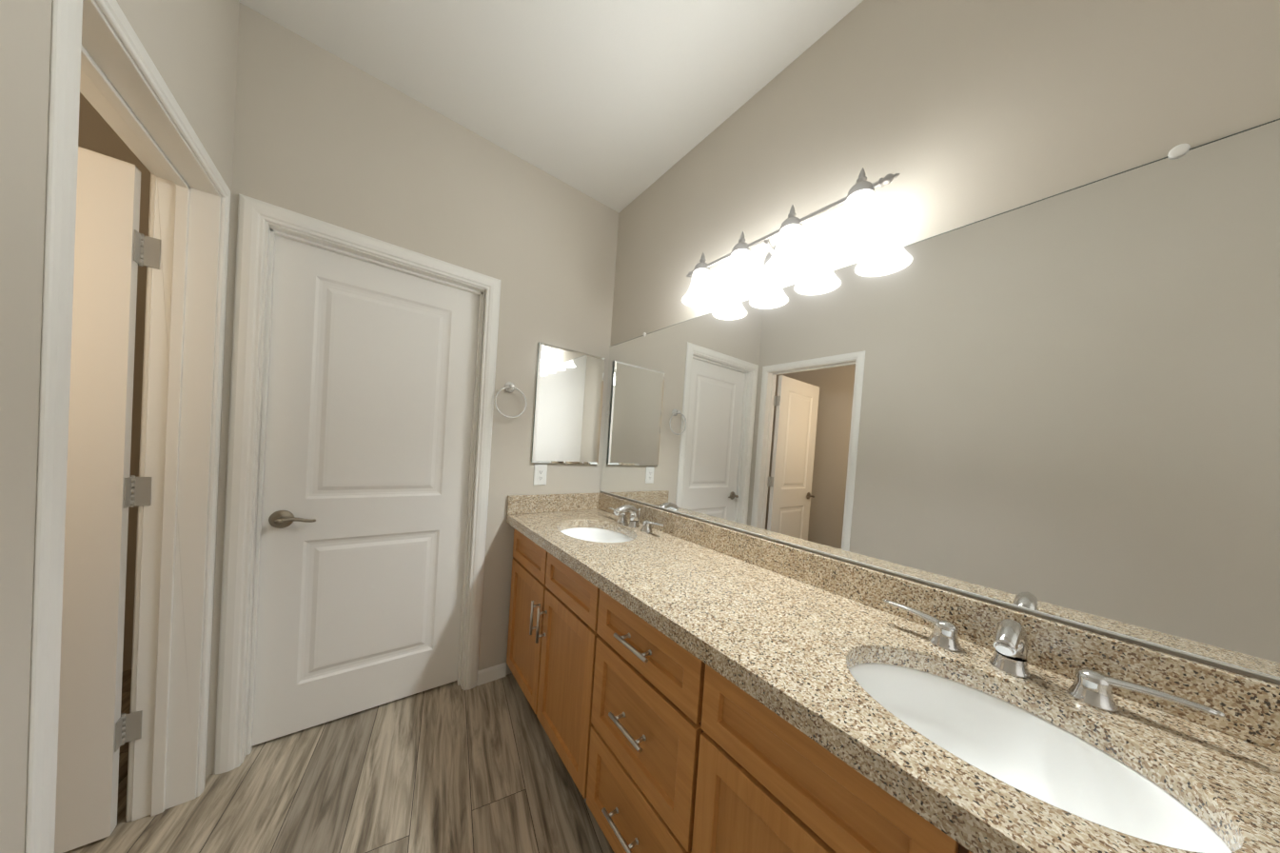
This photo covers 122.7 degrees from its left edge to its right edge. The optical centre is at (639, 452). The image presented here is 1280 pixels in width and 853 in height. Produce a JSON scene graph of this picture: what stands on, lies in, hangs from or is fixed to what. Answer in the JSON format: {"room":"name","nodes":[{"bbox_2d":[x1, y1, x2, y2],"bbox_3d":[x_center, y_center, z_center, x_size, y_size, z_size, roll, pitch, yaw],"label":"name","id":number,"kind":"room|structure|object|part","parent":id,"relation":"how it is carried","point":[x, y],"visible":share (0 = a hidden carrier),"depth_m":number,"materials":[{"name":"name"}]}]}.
{"room":"bathroom","nodes":[
{"label":"bathroom","id":0,"kind":"room"},
{"bbox_2d":[78,92,150,670],"bbox_3d":[-2.738,-0.288,1.596,1.311,2.725,0.120,3,1,-38],"label":"wall","id":1,"kind":"structure","parent":0,"point":[97,133],"depth_m":1.70,"materials":[{"name":"paint"}]},
{"bbox_2d":[0,0,239,852],"bbox_3d":[-0.523,-0.102,-0.113,0.130,2.725,3.300,3,1,-38],"label":"wall","id":2,"kind":"structure","parent":0,"point":[190,47],"depth_m":0.54,"materials":[{"name":"paint"}]},
{"bbox_2d":[54,146,160,852],"bbox_3d":[-1.802,0.145,0.849,0.732,1.995,0.157,3,1,-38],"label":"door","id":3,"kind":"structure","parent":2,"relation":"in","point":[104,305],"depth_m":1.01,"materials":[{"name":"white paint"}]},
{"bbox_3d":[-1.532,0.123,1.065,0.042,1.567,0.042,3,1,-38],"label":"door hinges","id":4,"kind":"part","parent":3,"relation":"part of","materials":[{"name":"silver metal"}]},
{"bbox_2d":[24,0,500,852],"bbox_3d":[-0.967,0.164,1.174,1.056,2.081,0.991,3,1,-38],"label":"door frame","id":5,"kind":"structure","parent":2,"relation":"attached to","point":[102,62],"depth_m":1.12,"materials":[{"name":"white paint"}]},
{"bbox_2d":[64,669,614,852],"bbox_3d":[-0.826,1.263,0.385,3.290,0.060,4.540,3,1,-38],"label":"floor","id":6,"kind":"structure","parent":0,"point":[452,767],"depth_m":1.25,"materials":[{"name":"brown wood"}]},
{"bbox_2d":[506,522,985,852],"bbox_3d":[0.168,0.863,1.141,0.582,0.840,2.258,3,1,-38],"label":"bathroom vanity","id":7,"kind":"object","parent":6,"relation":"on","point":[687,684],"depth_m":0.86,"materials":[{"name":"brown wood"}]},
{"bbox_2d":[506,507,1279,852],"bbox_3d":[0.205,0.422,1.130,0.573,0.044,2.270,3,1,-38],"label":"countertop","id":8,"kind":"structure","parent":7,"relation":"on","point":[785,639],"depth_m":0.64,"materials":[{"name":"beige stone"}]},
{"bbox_2d":[559,522,635,545],"bbox_3d":[-0.214,0.487,1.654,0.374,0.188,0.495,3,1,-38],"label":"sink","id":9,"kind":"object","parent":8,"relation":"in","point":[592,533],"depth_m":1.84,"materials":[{"name":"white ceramic"}]},
{"bbox_2d":[609,503,666,533],"bbox_3d":[-0.063,0.313,1.732,0.156,0.113,0.441,3,1,-38],"label":"faucet","id":10,"kind":"object","parent":8,"relation":"on","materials":[{"name":"silver metal"}]},
{"bbox_2d":[833,640,1233,852],"bbox_3d":[0.580,0.563,0.590,0.363,0.188,0.473,3,1,-38],"label":"sink","id":11,"kind":"object","parent":8,"relation":"in","point":[1151,803],"depth_m":0.62,"materials":[{"name":"white ceramic"}]},
{"bbox_2d":[883,594,1221,731],"bbox_3d":[0.732,0.388,0.694,0.156,0.113,0.441,3,1,-38],"label":"faucet","id":12,"kind":"object","parent":8,"relation":"on","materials":[{"name":"silver metal"}]},
{"bbox_2d":[206,2,618,775],"bbox_3d":[-0.888,-0.166,1.760,1.829,2.725,0.120,3,1,-38],"label":"wall","id":13,"kind":"structure","parent":0,"point":[323,134],"depth_m":1.61,"materials":[{"name":"paint"}]},
{"bbox_2d":[252,235,479,745],"bbox_3d":[-1.164,0.174,1.567,0.741,1.995,0.096,3,1,-38],"label":"door","id":14,"kind":"structure","parent":13,"relation":"in","point":[371,384],"depth_m":1.53,"materials":[{"name":"white paint"}]},
{"bbox_2d":[476,662,506,685],"bbox_3d":[0.064,1.256,0.435,1.579,0.072,3.300,3,1,-38],"label":"baseboard","id":15,"kind":"structure","parent":13,"relation":"attached to","point":[491,673],"depth_m":1.85,"materials":[{"name":"white paint"}]},
{"bbox_2d":[494,381,526,417],"bbox_3d":[-0.670,-0.274,1.806,0.162,0.188,0.055,3,1,-38],"label":"towel ring","id":16,"kind":"object","parent":13,"relation":"attached to","point":[509,386],"visible":0.98,"depth_m":1.80,"materials":[{"name":"white metal"}]},
{"bbox_2d":[532,464,547,485],"bbox_3d":[-0.555,0.121,1.953,0.072,0.116,0.007,3,1,-38],"label":"electrical outlet plate","id":17,"kind":"object","parent":13,"relation":"attached to","point":[540,474],"visible":1,"depth_m":1.95,"materials":[{"name":"white plastic"}]},
{"bbox_2d":[506,492,597,514],"bbox_3d":[-0.481,0.285,2.014,0.553,0.100,0.020,3,1,-38],"label":"backsplash","id":18,"kind":"structure","parent":13,"relation":"attached to","point":[562,502],"depth_m":1.98,"materials":[{"name":"beige stone"}]},
{"bbox_2d":[531,342,605,464],"bbox_3d":[-0.406,-0.265,2.031,0.415,0.653,0.020,3,1,-38],"label":"medicine cabinet","id":19,"kind":"object","parent":13,"relation":"attached to","point":[568,402],"visible":1,"depth_m":2.01,"materials":[{"name":"silver mirror"}]},
{"bbox_2d":[238,0,863,213],"bbox_3d":[-0.638,-1.515,0.327,3.290,0.060,4.540,3,1,-38],"label":"ceiling","id":20,"kind":"structure","parent":0,"point":[619,106],"depth_m":1.33,"materials":[{"name":"white paint"}]},
{"bbox_2d":[600,0,1279,684],"bbox_3d":[0.863,-0.029,0.878,0.120,2.725,3.420,3,1,-38],"label":"wall","id":21,"kind":"structure","parent":0,"point":[956,112],"depth_m":0.92,"materials":[{"name":"paint"}]},
{"bbox_2d":[681,167,899,307],"bbox_3d":[0.445,-0.712,1.220,0.178,0.198,0.774,3,1,-38],"label":"sconce","id":22,"kind":"object","parent":21,"relation":"attached to","point":[862,226],"visible":1,"depth_m":1.11,"materials":[{"name":"white glass"}]},
{"bbox_2d":[597,492,1279,750],"bbox_3d":[0.429,0.362,1.297,0.020,0.100,2.270,3,1,-38],"label":"backsplash","id":23,"kind":"structure","parent":21,"relation":"attached to","point":[1250,706],"depth_m":0.74,"materials":[{"name":"beige stone"}]},
{"bbox_2d":[599,118,1279,681],"bbox_3d":[0.469,-0.152,1.288,0.012,0.917,2.266,3,1,-38],"label":"vanity mirror","id":24,"kind":"object","parent":21,"relation":"attached to","point":[1064,405],"visible":0.98,"depth_m":0.77,"materials":[{"name":"silver mirror"}]}
]}

